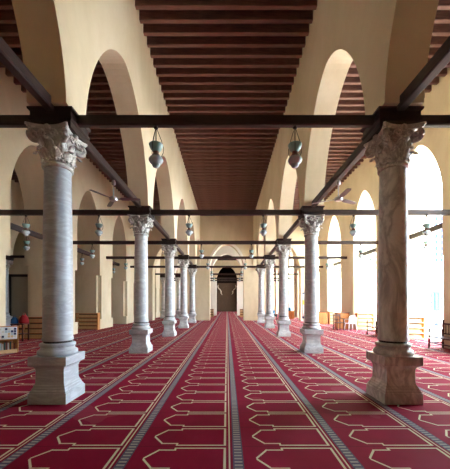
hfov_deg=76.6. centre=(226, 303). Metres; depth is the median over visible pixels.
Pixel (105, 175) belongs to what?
joist
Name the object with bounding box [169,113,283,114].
joist
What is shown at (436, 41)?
joist
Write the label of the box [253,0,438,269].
wall
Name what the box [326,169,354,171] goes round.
joist
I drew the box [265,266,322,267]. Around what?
tie beam
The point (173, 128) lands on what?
joist
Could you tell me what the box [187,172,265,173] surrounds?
joist
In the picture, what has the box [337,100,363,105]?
joist
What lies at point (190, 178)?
joist
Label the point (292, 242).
tie beam
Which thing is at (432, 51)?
joist
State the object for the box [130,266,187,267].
tie beam
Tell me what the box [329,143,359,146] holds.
joist
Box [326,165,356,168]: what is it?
joist
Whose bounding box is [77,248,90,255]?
tie beam
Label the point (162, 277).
marble column
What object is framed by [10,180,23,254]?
wall
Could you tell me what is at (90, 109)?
joist
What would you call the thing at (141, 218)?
marble column
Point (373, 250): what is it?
tie beam
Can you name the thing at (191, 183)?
joist
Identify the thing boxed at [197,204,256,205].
joist
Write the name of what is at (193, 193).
joist
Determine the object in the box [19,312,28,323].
cloth bag
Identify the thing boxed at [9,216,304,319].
wall
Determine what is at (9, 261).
marble column
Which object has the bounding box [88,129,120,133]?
joist
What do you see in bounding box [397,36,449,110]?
tie beam
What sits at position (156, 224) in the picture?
tie beam
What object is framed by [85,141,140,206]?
tie beam
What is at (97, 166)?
joist
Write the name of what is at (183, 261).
marble column
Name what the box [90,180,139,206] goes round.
ceiling fan
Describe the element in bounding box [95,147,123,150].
joist
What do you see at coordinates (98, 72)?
joist
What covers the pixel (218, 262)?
wall
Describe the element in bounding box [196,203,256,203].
joist
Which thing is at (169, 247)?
marble column
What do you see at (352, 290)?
wall
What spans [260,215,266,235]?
hanging lantern
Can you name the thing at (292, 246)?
trim
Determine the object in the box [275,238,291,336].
marble column
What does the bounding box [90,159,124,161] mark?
joist
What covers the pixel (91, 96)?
joist
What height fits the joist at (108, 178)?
0.290 m
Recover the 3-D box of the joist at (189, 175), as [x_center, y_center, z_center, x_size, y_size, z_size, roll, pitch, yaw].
[-0.025,-8.345,18.440,5.060,0.290,0.124,0,0,0]
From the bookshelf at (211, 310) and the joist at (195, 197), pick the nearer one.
the joist at (195, 197)
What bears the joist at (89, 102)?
attached to the ceiling
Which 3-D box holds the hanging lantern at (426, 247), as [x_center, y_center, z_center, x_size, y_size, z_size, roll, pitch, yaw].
[8.477,-2.603,12.122,0.244,0.695,0.247,0,0,0]
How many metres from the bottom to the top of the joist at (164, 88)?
0.290 m
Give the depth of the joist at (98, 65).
9.82 m
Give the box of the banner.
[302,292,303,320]
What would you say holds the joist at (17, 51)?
attached to the ceiling
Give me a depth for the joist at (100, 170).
17.60 m
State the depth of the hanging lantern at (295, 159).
4.74 m
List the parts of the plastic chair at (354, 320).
backrest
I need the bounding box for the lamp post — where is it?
[430,288,442,325]
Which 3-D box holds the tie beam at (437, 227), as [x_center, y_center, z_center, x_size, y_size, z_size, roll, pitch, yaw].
[8.475,-3.055,11.775,0.150,0.210,2.690,0,0,0]
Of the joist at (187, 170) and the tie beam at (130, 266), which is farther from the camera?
the tie beam at (130, 266)
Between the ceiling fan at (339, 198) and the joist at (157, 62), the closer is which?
the ceiling fan at (339, 198)
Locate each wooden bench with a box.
[366,315,377,333]
[428,320,449,347]
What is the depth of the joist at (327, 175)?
18.38 m
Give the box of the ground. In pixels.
[375,307,442,339]
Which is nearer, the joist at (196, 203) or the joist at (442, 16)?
the joist at (442, 16)
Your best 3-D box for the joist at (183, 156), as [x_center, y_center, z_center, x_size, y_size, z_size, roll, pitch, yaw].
[-0.025,-8.345,16.100,5.060,0.290,0.124,0,0,0]
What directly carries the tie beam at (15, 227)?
attached to the wall at (105, 292)
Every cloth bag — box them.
[11,316,18,323]
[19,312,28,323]
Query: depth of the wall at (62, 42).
7.02 m
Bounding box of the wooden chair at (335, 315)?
[333,314,344,329]
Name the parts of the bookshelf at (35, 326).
panel, panel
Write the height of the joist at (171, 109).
0.290 m
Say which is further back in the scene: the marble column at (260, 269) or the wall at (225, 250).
the wall at (225, 250)
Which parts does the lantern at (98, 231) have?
globe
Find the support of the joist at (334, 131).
attached to the ceiling
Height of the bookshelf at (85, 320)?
1.030 m
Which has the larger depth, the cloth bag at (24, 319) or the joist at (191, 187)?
the joist at (191, 187)
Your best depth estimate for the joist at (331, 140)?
14.48 m
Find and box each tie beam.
[0,36,53,110]
[0,115,30,127]
[0,210,128,215]
[9,255,23,257]
[10,223,42,238]
[73,241,161,243]
[77,115,373,127]
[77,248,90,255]
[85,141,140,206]
[106,256,177,258]
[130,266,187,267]
[151,210,301,215]
[153,218,169,239]
[155,273,297,274]
[174,278,291,278]
[174,280,278,280]
[176,241,276,243]
[177,245,183,255]
[189,256,263,258]
[196,266,256,267]
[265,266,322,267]
[269,245,275,255]
[275,256,346,258]
[283,218,299,239]
[291,241,377,243]
[311,141,365,206]
[323,210,449,215]
[363,248,375,255]
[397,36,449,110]
[409,223,441,238]
[420,115,449,127]
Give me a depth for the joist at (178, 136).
14.09 m
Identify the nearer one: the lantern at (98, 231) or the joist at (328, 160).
the lantern at (98, 231)
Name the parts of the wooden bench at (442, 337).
leg, armrest, seat, leg, backrest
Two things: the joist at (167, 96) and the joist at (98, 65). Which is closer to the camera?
the joist at (98, 65)
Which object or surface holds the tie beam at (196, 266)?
attached to the marble column at (192, 269)
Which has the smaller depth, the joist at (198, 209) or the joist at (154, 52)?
the joist at (154, 52)
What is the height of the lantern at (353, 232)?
0.695 m
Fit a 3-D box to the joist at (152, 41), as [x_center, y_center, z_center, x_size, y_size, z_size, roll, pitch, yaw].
[-0.025,-8.345,9.080,5.060,0.290,0.124,0,0,0]
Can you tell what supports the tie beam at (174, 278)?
attached to the wall at (105, 292)
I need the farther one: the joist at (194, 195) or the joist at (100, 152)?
the joist at (194, 195)
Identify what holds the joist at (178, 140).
attached to the ceiling
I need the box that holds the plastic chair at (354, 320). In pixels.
[344,316,356,330]
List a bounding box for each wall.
[0,68,180,334]
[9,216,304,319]
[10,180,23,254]
[12,0,199,269]
[174,246,278,315]
[213,260,240,279]
[217,268,236,282]
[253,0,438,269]
[273,68,449,348]
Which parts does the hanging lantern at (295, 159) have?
globe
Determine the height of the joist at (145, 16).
0.290 m
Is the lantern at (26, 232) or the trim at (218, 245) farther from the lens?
the trim at (218, 245)
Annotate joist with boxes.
[0,0,13,9]
[0,10,16,23]
[0,24,18,35]
[0,58,102,67]
[1,36,20,47]
[5,68,105,76]
[11,48,22,57]
[13,77,108,84]
[21,85,110,92]
[86,106,115,112]
[86,113,116,114]
[86,151,123,154]
[86,155,124,158]
[87,100,114,105]
[88,93,112,99]
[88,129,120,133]
[88,134,121,138]
[89,139,121,142]
[90,128,119,128]
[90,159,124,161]
[91,143,122,146]
[93,162,125,164]
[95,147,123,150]
[96,165,125,168]
[99,169,125,171]
[104,174,126,176]
[107,177,155,179]
[135,0,316,9]
[139,10,312,23]
[143,24,308,35]
[147,36,305,47]
[150,48,301,57]
[153,58,298,67]
[156,68,296,76]
[159,77,293,84]
[161,85,291,92]
[163,93,288,99]
[166,100,286,105]
[167,106,284,112]
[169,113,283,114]
[173,128,279,128]
[174,129,278,133]
[176,134,276,138]
[177,139,275,142]
[178,143,274,146]
[180,147,272,150]
[181,151,271,154]
[182,155,270,158]
[183,159,269,161]
[184,162,268,164]
[185,165,267,168]
[186,169,266,171]
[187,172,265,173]
[188,174,265,176]
[189,177,264,179]
[189,180,263,181]
[190,182,262,184]
[191,185,262,186]
[191,187,261,188]
[192,189,260,190]
[193,191,260,192]
[193,193,259,194]
[194,195,258,196]
[195,197,258,198]
[195,199,257,200]
[196,201,257,202]
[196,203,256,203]
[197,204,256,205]
[197,206,255,206]
[198,207,255,208]
[198,209,254,209]
[325,174,348,176]
[325,177,346,179]
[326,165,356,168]
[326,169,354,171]
[327,159,363,161]
[327,162,359,164]
[328,151,364,154]
[328,155,366,158]
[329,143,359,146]
[329,147,356,150]
[330,139,362,142]
[331,129,362,133]
[331,134,362,138]
[332,128,361,128]
[335,113,364,114]
[336,106,364,112]
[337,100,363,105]
[339,93,424,99]
[341,85,431,92]
[343,77,438,84]
[346,68,446,76]
[349,58,449,67]
[428,48,438,57]
[430,36,448,47]
[432,24,449,35]
[434,10,449,23]
[437,0,449,9]
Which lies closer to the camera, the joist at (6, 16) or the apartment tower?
the joist at (6, 16)
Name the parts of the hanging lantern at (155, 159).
globe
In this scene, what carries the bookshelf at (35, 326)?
on the carpet
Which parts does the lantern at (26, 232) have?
globe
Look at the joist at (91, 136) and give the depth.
14.09 m
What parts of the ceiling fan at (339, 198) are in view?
blade, blade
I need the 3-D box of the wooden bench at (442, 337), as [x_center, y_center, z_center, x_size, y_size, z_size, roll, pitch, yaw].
[7.556,1.090,9.350,0.582,1.020,1.984,0,0,0]
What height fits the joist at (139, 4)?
0.290 m
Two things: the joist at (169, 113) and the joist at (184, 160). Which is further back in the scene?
the joist at (184, 160)
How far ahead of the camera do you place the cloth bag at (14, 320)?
12.17 m
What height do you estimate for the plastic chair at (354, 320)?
0.880 m
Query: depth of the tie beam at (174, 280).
37.54 m
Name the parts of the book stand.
panel, panel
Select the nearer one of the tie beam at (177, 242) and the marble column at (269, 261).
the tie beam at (177, 242)
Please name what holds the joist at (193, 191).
attached to the ceiling
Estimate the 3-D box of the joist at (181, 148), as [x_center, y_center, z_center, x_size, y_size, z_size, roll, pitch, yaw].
[-0.025,-8.345,15.320,5.060,0.290,0.124,0,0,0]
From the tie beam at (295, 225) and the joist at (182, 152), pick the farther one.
the joist at (182, 152)
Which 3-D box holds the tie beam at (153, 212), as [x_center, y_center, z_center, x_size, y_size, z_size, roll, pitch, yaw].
[-0.025,-3.010,9.450,4.960,0.160,0.140,0,0,0]
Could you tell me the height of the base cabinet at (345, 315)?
1.020 m
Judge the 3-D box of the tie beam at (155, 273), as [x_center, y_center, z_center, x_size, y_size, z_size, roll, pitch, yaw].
[-0.025,-3.040,29.500,15.760,0.160,0.110,0,0,0]
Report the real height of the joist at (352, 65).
0.290 m
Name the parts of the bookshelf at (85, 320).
panel, panel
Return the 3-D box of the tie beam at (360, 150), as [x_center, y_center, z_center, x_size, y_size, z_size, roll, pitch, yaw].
[2.795,-3.185,7.125,0.150,0.170,4.150,0,0,0]
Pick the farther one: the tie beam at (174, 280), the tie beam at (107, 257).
the tie beam at (174, 280)
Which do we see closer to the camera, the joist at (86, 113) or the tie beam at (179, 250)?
the joist at (86, 113)
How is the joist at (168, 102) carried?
attached to the ceiling
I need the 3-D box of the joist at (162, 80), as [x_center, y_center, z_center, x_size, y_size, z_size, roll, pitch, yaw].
[-0.025,-8.345,10.640,5.060,0.290,0.124,0,0,0]
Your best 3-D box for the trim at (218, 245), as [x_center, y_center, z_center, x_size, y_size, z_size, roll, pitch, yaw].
[-0.025,-4.650,27.025,3.640,2.500,0.350,0,0,0]
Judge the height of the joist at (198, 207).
0.290 m
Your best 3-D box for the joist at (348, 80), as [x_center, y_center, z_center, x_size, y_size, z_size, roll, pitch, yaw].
[5.490,-8.345,10.640,4.810,0.290,0.124,0,0,0]
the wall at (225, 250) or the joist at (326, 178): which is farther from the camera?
the wall at (225, 250)
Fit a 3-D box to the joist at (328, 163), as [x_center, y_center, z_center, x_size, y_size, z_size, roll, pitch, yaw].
[5.490,-8.345,16.880,4.810,0.290,0.124,0,0,0]
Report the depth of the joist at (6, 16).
8.24 m
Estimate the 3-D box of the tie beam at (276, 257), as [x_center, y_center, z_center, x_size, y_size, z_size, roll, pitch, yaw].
[5.505,-3.010,18.750,4.740,0.160,0.140,0,0,0]
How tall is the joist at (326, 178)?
0.290 m
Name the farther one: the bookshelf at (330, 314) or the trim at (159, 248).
the trim at (159, 248)
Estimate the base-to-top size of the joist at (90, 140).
0.290 m
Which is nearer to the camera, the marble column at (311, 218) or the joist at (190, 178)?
the marble column at (311, 218)
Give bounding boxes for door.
[9,274,27,320]
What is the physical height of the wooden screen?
5.700 m
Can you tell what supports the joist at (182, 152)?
attached to the ceiling
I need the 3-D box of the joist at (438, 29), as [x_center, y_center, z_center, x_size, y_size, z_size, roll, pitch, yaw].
[5.490,-8.345,8.690,4.810,0.290,0.124,0,0,0]
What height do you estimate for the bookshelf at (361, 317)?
1.030 m
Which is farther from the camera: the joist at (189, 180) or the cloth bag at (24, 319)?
the joist at (189, 180)
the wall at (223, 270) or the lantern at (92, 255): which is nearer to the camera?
the lantern at (92, 255)
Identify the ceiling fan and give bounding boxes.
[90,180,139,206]
[311,180,355,203]
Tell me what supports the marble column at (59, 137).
on the carpet
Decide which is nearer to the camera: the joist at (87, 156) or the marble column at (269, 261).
the joist at (87, 156)
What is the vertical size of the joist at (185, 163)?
0.290 m
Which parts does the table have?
leg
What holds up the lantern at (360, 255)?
hanging from the tie beam at (292, 242)
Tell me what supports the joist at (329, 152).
attached to the ceiling
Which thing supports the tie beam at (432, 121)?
attached to the marble column at (391, 137)
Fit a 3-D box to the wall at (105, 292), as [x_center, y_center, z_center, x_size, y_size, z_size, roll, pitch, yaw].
[-8.625,-3.450,25.500,1.440,10.100,61.040,0,0,0]
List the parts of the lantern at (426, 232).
globe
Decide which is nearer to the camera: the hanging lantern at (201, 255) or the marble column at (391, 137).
the marble column at (391, 137)
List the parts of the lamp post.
lamp glass, lamp frame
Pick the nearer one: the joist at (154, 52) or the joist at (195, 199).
the joist at (154, 52)
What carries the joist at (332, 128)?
attached to the ceiling
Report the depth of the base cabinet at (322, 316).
21.93 m
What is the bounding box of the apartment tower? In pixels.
[428,191,442,309]
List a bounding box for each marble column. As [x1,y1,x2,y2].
[6,256,13,325]
[24,106,90,404]
[128,206,154,352]
[160,275,164,317]
[161,238,177,336]
[175,275,180,317]
[178,255,188,327]
[188,265,196,322]
[256,265,265,322]
[264,255,274,327]
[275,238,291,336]
[298,206,324,352]
[360,106,425,404]
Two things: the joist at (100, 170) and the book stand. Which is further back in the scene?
the joist at (100, 170)
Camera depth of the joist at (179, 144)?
14.87 m
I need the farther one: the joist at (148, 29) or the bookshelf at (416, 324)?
the bookshelf at (416, 324)
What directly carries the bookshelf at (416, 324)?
on the carpet
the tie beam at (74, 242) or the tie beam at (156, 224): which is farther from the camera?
the tie beam at (74, 242)
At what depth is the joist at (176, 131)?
13.70 m
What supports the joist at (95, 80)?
attached to the ceiling
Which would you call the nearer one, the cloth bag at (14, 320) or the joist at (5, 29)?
the joist at (5, 29)
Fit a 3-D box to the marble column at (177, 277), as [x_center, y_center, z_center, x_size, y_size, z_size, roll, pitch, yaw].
[-5.325,-0.782,31.310,0.760,4.765,0.780,0,0,0]
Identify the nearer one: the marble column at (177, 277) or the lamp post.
the lamp post
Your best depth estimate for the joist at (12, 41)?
9.02 m
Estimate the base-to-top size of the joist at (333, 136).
0.290 m
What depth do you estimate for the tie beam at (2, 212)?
9.38 m
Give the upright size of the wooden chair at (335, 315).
0.950 m
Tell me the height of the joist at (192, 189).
0.290 m
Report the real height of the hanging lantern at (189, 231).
0.695 m
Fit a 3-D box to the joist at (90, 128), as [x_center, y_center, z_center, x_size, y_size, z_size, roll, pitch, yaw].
[-5.540,-8.345,13.370,4.810,0.290,0.124,0,0,0]
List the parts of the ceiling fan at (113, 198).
blade, blade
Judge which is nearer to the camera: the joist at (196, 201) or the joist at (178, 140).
the joist at (178, 140)
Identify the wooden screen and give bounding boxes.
[217,283,236,310]
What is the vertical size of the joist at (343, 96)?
0.290 m
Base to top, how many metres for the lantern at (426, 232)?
0.695 m
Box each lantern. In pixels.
[22,215,29,235]
[23,236,29,249]
[90,244,94,257]
[95,215,102,235]
[149,125,163,167]
[186,215,192,235]
[199,244,203,257]
[249,244,253,257]
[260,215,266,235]
[288,125,301,167]
[349,215,356,235]
[358,244,362,257]
[422,215,430,235]
[423,238,429,250]
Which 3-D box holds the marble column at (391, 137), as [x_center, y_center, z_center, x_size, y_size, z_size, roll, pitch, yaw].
[2.795,-0.782,4.810,0.760,4.765,0.780,0,0,0]
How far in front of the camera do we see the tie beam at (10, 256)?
18.69 m
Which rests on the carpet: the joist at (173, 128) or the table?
the table
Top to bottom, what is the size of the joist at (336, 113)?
0.290 m
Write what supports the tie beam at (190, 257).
attached to the marble column at (183, 261)
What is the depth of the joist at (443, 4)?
7.85 m
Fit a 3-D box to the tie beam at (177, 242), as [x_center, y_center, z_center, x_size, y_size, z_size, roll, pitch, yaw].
[-0.025,-3.010,14.100,4.960,0.160,0.140,0,0,0]
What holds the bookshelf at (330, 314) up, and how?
on the carpet
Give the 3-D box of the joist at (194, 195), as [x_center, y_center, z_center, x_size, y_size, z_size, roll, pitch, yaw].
[-0.025,-8.345,21.950,5.060,0.290,0.124,0,0,0]
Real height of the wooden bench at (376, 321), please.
1.020 m
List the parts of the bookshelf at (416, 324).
panel, panel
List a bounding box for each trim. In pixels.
[150,245,188,273]
[208,244,244,265]
[265,245,302,273]
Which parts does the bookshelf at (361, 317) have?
panel, panel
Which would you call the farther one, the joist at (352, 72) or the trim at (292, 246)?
the trim at (292, 246)
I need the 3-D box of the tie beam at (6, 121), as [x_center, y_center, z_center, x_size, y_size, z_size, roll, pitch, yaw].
[-5.555,-3.060,4.800,4.740,0.160,0.110,0,0,0]
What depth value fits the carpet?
4.38 m
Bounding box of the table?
[10,323,29,340]
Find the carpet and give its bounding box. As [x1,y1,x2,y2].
[0,311,449,468]
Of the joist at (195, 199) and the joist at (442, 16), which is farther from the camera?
the joist at (195, 199)
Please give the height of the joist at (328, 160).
0.290 m
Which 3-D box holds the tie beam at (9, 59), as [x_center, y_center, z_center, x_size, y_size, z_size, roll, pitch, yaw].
[-2.845,-3.185,3.125,0.150,0.170,2.950,0,0,0]
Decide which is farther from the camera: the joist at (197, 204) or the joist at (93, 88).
the joist at (197, 204)
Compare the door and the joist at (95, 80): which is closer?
the joist at (95, 80)
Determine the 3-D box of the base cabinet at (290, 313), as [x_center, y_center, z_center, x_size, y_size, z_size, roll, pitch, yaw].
[6.725,1.175,29.889,0.610,0.850,0.533,0,0,0]
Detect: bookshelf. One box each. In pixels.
[19,316,41,339]
[75,313,99,329]
[210,309,213,316]
[328,311,339,323]
[355,313,373,329]
[409,316,424,339]
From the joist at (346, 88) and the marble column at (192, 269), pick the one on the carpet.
the marble column at (192, 269)
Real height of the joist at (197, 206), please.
0.290 m
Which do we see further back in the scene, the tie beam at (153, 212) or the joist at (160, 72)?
the joist at (160, 72)
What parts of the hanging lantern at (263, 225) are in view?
globe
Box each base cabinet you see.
[288,311,293,318]
[318,312,326,323]
[334,312,348,328]
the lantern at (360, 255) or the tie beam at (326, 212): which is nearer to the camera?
the tie beam at (326, 212)
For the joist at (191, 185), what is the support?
attached to the ceiling
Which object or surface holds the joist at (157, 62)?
attached to the ceiling
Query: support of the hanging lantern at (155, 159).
hanging from the tie beam at (83, 121)
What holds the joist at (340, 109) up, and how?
attached to the ceiling
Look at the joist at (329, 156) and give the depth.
16.04 m
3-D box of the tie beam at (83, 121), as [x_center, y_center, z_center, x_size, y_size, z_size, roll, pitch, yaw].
[-0.025,-3.060,4.800,4.960,0.160,0.110,0,0,0]
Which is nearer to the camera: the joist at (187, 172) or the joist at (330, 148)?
the joist at (330, 148)
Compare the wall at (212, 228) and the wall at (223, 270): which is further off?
the wall at (223, 270)
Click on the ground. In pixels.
(431, 314)
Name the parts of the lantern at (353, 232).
globe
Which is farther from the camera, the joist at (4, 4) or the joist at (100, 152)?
the joist at (100, 152)
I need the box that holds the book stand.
[0,326,18,353]
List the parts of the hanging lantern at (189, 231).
globe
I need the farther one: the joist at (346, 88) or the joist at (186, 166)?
the joist at (186, 166)
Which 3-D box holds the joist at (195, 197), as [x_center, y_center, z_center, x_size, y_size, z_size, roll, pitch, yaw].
[-0.025,-8.345,22.340,5.060,0.290,0.124,0,0,0]
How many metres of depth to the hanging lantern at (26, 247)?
12.07 m
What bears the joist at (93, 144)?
attached to the ceiling
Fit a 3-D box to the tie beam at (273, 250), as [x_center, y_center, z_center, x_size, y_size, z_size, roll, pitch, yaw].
[2.795,-3.185,16.425,0.150,0.170,4.150,0,0,0]
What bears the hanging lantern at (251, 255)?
hanging from the tie beam at (177, 242)
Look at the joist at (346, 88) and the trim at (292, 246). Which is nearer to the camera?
the joist at (346, 88)
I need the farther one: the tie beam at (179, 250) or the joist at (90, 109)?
the tie beam at (179, 250)
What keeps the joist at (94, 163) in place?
attached to the ceiling

